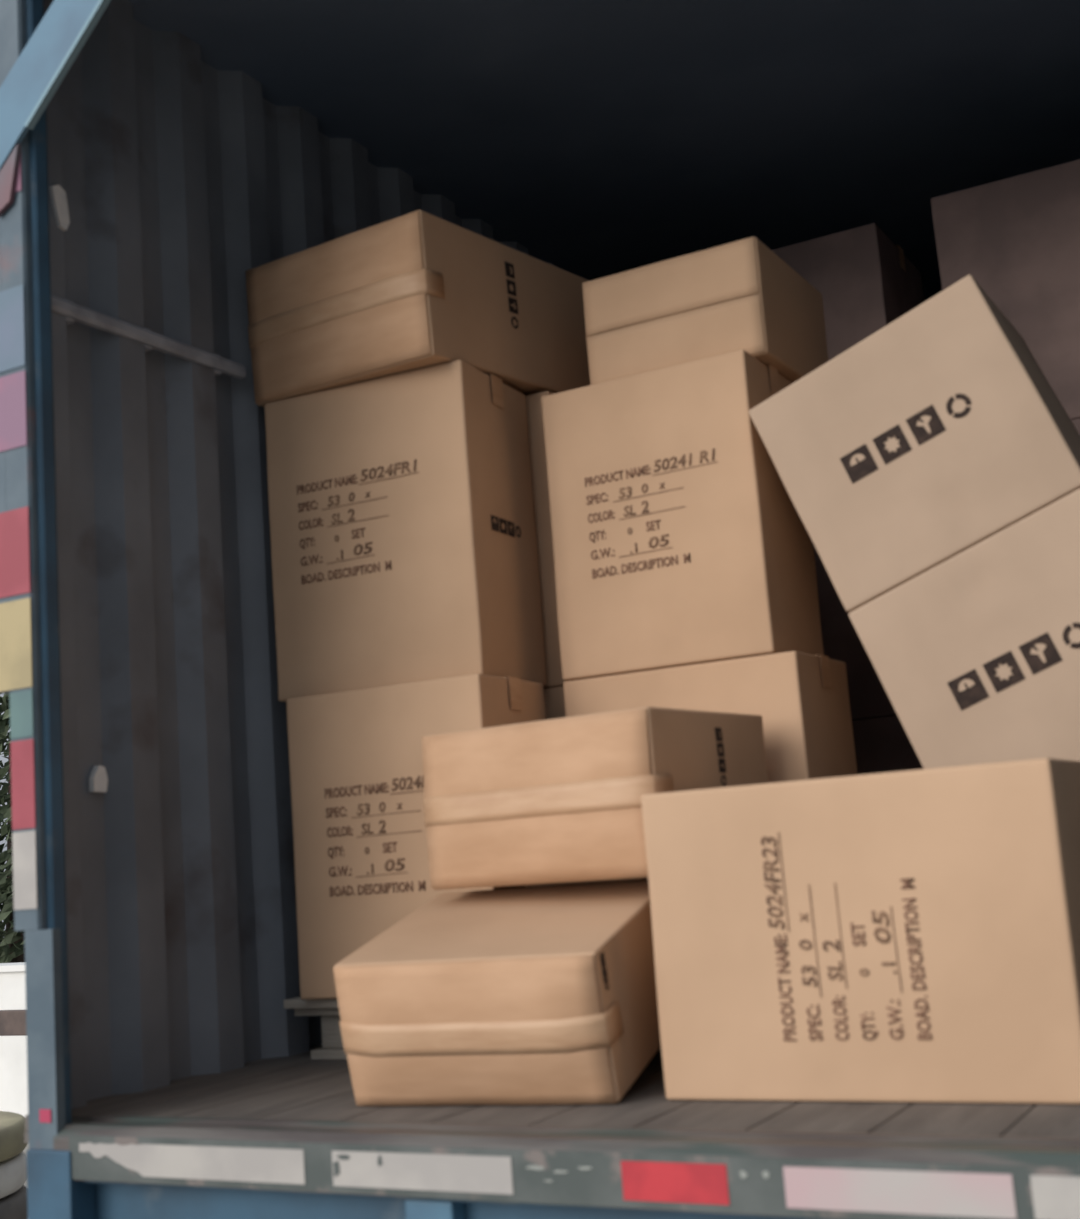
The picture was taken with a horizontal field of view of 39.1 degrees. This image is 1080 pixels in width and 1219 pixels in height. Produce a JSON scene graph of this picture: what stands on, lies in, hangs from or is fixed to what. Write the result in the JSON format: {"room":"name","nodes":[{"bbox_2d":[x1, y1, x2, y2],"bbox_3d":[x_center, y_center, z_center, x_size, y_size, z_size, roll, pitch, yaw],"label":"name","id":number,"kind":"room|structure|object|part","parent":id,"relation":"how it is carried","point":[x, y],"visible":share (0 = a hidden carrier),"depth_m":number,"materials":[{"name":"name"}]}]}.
{"room":"truck loading area","nodes":[
{"label":"truck loading area","id":0,"kind":"room"},
{"bbox_2d":[44,0,556,1108],"bbox_3d":[0.410,0.059,5.590,0.053,2.400,5.884,-9,-10,28],"label":"wall","id":1,"kind":"structure","parent":0,"point":[179,179],"depth_m":3.37,"materials":[{"name":"grey metal"}]},
{"bbox_2d":[0,0,95,1218],"bbox_3d":[-0.936,-0.040,2.876,0.220,2.850,0.160,-9,-10,28],"label":"trim","id":2,"kind":"structure","parent":1,"relation":"attached to","point":[30,666],"depth_m":2.80,"materials":[{"name":"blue metal"}]},
{"bbox_3d":[-0.846,0.965,2.671,0.069,0.794,0.070,-9,-10,28],"label":"foot plate","id":3,"kind":"part","parent":2,"relation":"part of","materials":[{"name":"blue metal"}]},
{"bbox_2d":[0,0,110,215],"bbox_3d":[-0.846,-1.074,2.854,0.579,0.568,0.016,-9,-10,28],"label":"trim","id":4,"kind":"structure","parent":1,"relation":"attached to","point":[47,57],"depth_m":2.91,"materials":[{"name":"blue paint"}]},
{"bbox_2d":[49,185,69,230],"bbox_3d":[-1.008,-0.841,3.182,0.016,0.094,0.046,-9,-10,28],"label":"tag","id":5,"kind":"object","parent":1,"relation":"attached to","point":[58,195],"visible":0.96,"depth_m":3.18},
{"bbox_2d":[89,765,107,792],"bbox_3d":[-0.901,0.346,3.102,0.014,0.055,0.039,-9,-10,28],"label":"tag","id":6,"kind":"object","parent":1,"relation":"attached to","point":[98,779],"visible":1,"depth_m":3.10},
{"bbox_2d":[51,295,245,378],"bbox_3d":[-0.881,-0.598,3.373,0.050,0.047,0.640,-9,-10,28],"label":"rail","id":7,"kind":"object","parent":1,"relation":"attached to","point":[73,312],"visible":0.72,"depth_m":3.35,"materials":[{"name":"metal"}]},
{"bbox_2d":[24,1044,1079,1142],"bbox_3d":[1.566,1.093,4.814,2.524,0.050,5.900,-9,-10,28],"label":"floor","id":8,"kind":"structure","parent":0,"point":[298,1086],"depth_m":2.47,"materials":[{"name":"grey wood"}]},
{"bbox_2d":[283,997,346,1058],"bbox_3d":[0.137,0.890,3.432,1.165,0.133,0.800,-9,-10,28],"label":"pallet","id":9,"kind":"object","parent":8,"relation":"on","point":[328,1009],"visible":0.05,"depth_m":3.36,"materials":[{"name":"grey wood"}]},
{"bbox_2d":[286,674,545,999],"bbox_3d":[-0.257,0.508,3.394,0.502,0.661,0.322,-9,-10,25],"label":"cardboard box","id":10,"kind":"object","parent":9,"relation":"on","point":[360,847],"visible":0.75,"depth_m":3.29,"materials":[{"name":"brown cardboard"}]},
{"bbox_2d":[264,360,546,701],"bbox_3d":[-0.318,-0.157,3.592,0.540,0.713,0.343,-8,-10,24],"label":"cardboard box","id":11,"kind":"object","parent":10,"relation":"on","point":[404,549],"visible":0.88,"depth_m":3.44,"materials":[{"name":"brown cardboard"}]},
{"bbox_2d":[245,210,590,406],"bbox_3d":[-0.272,-0.676,3.810,0.545,0.378,0.769,-10,-11,33],"label":"cardboard box","id":12,"kind":"object","parent":11,"relation":"on","point":[418,289],"visible":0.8,"depth_m":3.52,"materials":[{"name":"brown cardboard"}]},
{"bbox_2d":[544,687,565,719],"bbox_3d":[-0.048,0.556,3.796,0.508,0.661,0.346,-9,-10,28],"label":"cardboard box","id":13,"kind":"object","parent":9,"relation":"on","point":[554,699],"visible":0.02,"depth_m":3.60,"materials":[{"name":"brown cardboard"}]},
{"bbox_2d":[525,391,566,688],"bbox_3d":[-0.089,-0.128,3.898,0.511,0.721,0.346,-9,-10,28],"label":"cardboard box","id":14,"kind":"object","parent":13,"relation":"on","point":[535,426],"visible":0.03,"depth_m":3.65,"materials":[{"name":"brown cardboard"}]},
{"bbox_2d":[525,877,647,886],"bbox_3d":[0.243,0.650,3.107,0.466,0.220,0.279,-9,-10,28],"label":"cardboard box","id":15,"kind":"object","parent":9,"relation":"on","point":[643,878],"visible":0.02,"depth_m":3.05,"materials":[{"name":"brown cardboard"}]},
{"bbox_2d":[422,707,768,889],"bbox_3d":[0.116,0.378,3.013,0.522,0.300,0.514,-10,-11,32],"label":"cardboard box","id":16,"kind":"object","parent":15,"relation":"on","point":[558,800],"visible":0.8,"depth_m":2.81,"materials":[{"name":"brown cardboard"}]},
{"bbox_2d":[563,651,857,782],"bbox_3d":[0.400,0.464,3.412,0.566,0.657,0.347,-9,-10,28],"label":"cardboard box","id":17,"kind":"object","parent":9,"relation":"on","point":[802,700],"visible":0.37,"depth_m":3.26,"materials":[{"name":"brown cardboard"}]},
{"bbox_2d":[541,349,823,680],"bbox_3d":[0.329,-0.188,3.520,0.515,0.669,0.348,-9,-10,28],"label":"cardboard box","id":18,"kind":"object","parent":17,"relation":"on","point":[678,538],"visible":0.9,"depth_m":3.36,"materials":[{"name":"brown cardboard"}]},
{"bbox_2d":[582,237,828,384],"bbox_3d":[0.411,-0.649,3.676,0.447,0.273,0.471,-9,-10,28],"label":"cardboard box","id":19,"kind":"object","parent":18,"relation":"on","point":[737,295],"visible":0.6,"depth_m":3.48,"materials":[{"name":"brown cardboard"}]},
{"bbox_2d":[333,879,660,1105],"bbox_3d":[-0.036,0.688,2.767,0.500,0.346,0.506,-8,-10,22],"label":"cardboard box","id":20,"kind":"object","parent":8,"relation":"on","point":[541,995],"visible":0.86,"depth_m":2.57,"materials":[{"name":"brown cardboard"}]},
{"bbox_2d":[53,1116,1079,1218],"bbox_3d":[0.132,0.795,2.172,2.160,0.085,0.140,-9,-10,28],"label":"trim","id":21,"kind":"structure","parent":8,"relation":"attached to","point":[824,1175],"depth_m":2.14,"materials":[{"name":"metal"}]},
{"bbox_2d":[82,1181,821,1218],"bbox_3d":[0.135,0.945,2.133,2.160,0.222,0.075,-9,-10,28],"label":"trim","id":22,"kind":"structure","parent":21,"relation":"attached to","point":[114,1200],"depth_m":2.42,"materials":[{"name":"blue paint"}]},
{"bbox_2d":[641,758,1079,1103],"bbox_3d":[0.556,0.526,2.505,0.676,0.497,0.332,-9,-10,27],"label":"cardboard box","id":23,"kind":"object","parent":8,"relation":"on","point":[910,935],"visible":1,"depth_m":2.35,"materials":[{"name":"brown cardboard"}]},
{"bbox_2d":[852,716,923,774],"bbox_3d":[0.984,0.698,4.493,0.567,0.715,0.505,-9,-10,28],"label":"cardboard box","id":24,"kind":"object","parent":8,"relation":"on","point":[882,744],"visible":0.05,"depth_m":4.25,"materials":[{"name":"brown cardboard"}]},
{"bbox_2d":[812,543,896,720],"bbox_3d":[0.930,-0.007,4.604,0.568,0.715,0.507,-9,-10,28],"label":"cardboard box","id":25,"kind":"object","parent":24,"relation":"on","point":[868,698],"visible":0.06,"depth_m":4.33,"materials":[{"name":"brown cardboard"}]},
{"bbox_2d":[771,223,923,360],"bbox_3d":[0.879,-0.713,4.715,0.569,0.715,0.506,-9,-10,28],"label":"cardboard box","id":26,"kind":"object","parent":25,"relation":"on","point":[865,281],"visible":0.18,"depth_m":4.45,"materials":[{"name":"brown cardboard"}]},
{"bbox_3d":[1.662,0.571,4.012,0.758,0.715,0.506,-9,-10,28],"label":"cardboard box","id":27,"kind":"object","parent":8,"relation":"on","visible":0},
{"bbox_2d":[1070,418,1079,436],"bbox_3d":[1.609,-0.134,4.123,0.757,0.715,0.506,-9,-10,28],"label":"cardboard box","id":28,"kind":"object","parent":27,"relation":"on","point":[1076,422],"visible":0.02,"depth_m":3.99,"materials":[{"name":"brown cardboard"}]},
{"bbox_2d":[931,159,1079,419],"bbox_3d":[1.577,-0.835,4.231,0.787,0.701,0.506,-9,-10,27],"label":"cardboard box","id":29,"kind":"object","parent":28,"relation":"on","point":[1018,237],"visible":0.48,"depth_m":4.09,"materials":[{"name":"brown cardboard"}]},
{"bbox_3d":[1.205,0.515,2.967,0.534,0.407,0.516,-31,-20,23],"label":"cardboard box","id":30,"kind":"object","parent":8,"relation":"on","visible":0},
{"bbox_2d":[848,488,1079,768],"bbox_3d":[1.037,0.122,3.107,0.658,0.636,0.516,-9,-10,28],"label":"cardboard box","id":31,"kind":"object","parent":30,"relation":"on","point":[976,655],"visible":0.72,"depth_m":2.92,"materials":[{"name":"brown cardboard"}]},
{"bbox_2d":[749,275,1079,611],"bbox_3d":[0.857,-0.307,3.261,0.658,0.636,0.510,-9,-10,28],"label":"cardboard box","id":32,"kind":"object","parent":31,"relation":"on","point":[939,431],"visible":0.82,"depth_m":3.04,"materials":[{"name":"brown cardboard"}]},
{"bbox_2d":[129,0,1079,301],"bbox_3d":[1.371,-1.320,5.156,2.545,0.040,6.080,-9,-10,28],"label":"ceiling","id":33,"kind":"structure","parent":0,"point":[598,138],"depth_m":4.15,"materials":[{"name":"metal"}]},
{"label":"outside","id":34,"kind":"structure","parent":0,"visible":0},
{"bbox_2d":[23,1143,28,1187],"bbox_3d":[1.335,1.847,1.919,60.000,0.100,55.000,-9,-10,28],"label":"ground","id":35,"kind":"structure","parent":34,"point":[27,1146],"depth_m":9.19,"materials":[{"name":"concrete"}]},
{"bbox_2d":[0,694,25,962],"bbox_3d":[-4.623,1.607,13.456,3.481,4.837,3.464,-9,-10,28],"label":"tree","id":36,"kind":"object","parent":35,"relation":"on","point":[12,942],"visible":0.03,"depth_m":12.47,"materials":[{"name":"green plant"}]},
{"bbox_2d":[0,1010,26,1035],"bbox_3d":[-3.264,2.269,8.361,1.660,1.750,0.100,-9,-10,28],"label":"fence post","id":37,"kind":"object","parent":35,"relation":"on","point":[12,1022],"visible":0.02,"depth_m":8.08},
{"bbox_2d":[0,962,27,1116],"bbox_3d":[-8.301,3.683,12.745,16.500,1.070,0.260,-9,-10,28],"label":"wall","id":38,"kind":"structure","parent":35,"relation":"on","point":[13,1049],"depth_m":10.02,"materials":[{"name":"white paint"}]},
{"bbox_3d":[-2.438,2.629,5.841,0.919,0.135,0.919,-9,-10,28],"label":"ring","id":39,"kind":"object","parent":35,"relation":"on","visible":0},
{"bbox_3d":[-2.451,2.497,5.864,0.919,0.135,0.919,-9,-10,28],"label":"ring","id":40,"kind":"object","parent":39,"relation":"on","visible":0},
{"bbox_2d":[0,1185,27,1218],"bbox_3d":[-2.452,2.362,5.880,0.919,0.135,0.919,-9,-10,28],"label":"ring","id":41,"kind":"object","parent":40,"relation":"on","point":[14,1205],"visible":0.6,"depth_m":5.84,"materials":[{"name":"grey paint"}]},
{"bbox_2d":[0,1151,26,1198],"bbox_3d":[-2.472,2.231,5.906,0.919,0.135,0.919,-9,-10,28],"label":"ring","id":42,"kind":"object","parent":41,"relation":"on","point":[13,1171],"visible":0.75,"depth_m":5.85,"materials":[{"name":"paint"}]},
{"bbox_2d":[0,1111,27,1161],"bbox_3d":[-2.474,2.097,5.923,0.919,0.135,0.919,-9,-10,28],"label":"ring","id":43,"kind":"object","parent":42,"relation":"on","point":[12,1125],"visible":0.82,"depth_m":5.88,"materials":[{"name":"paint"}]}
]}

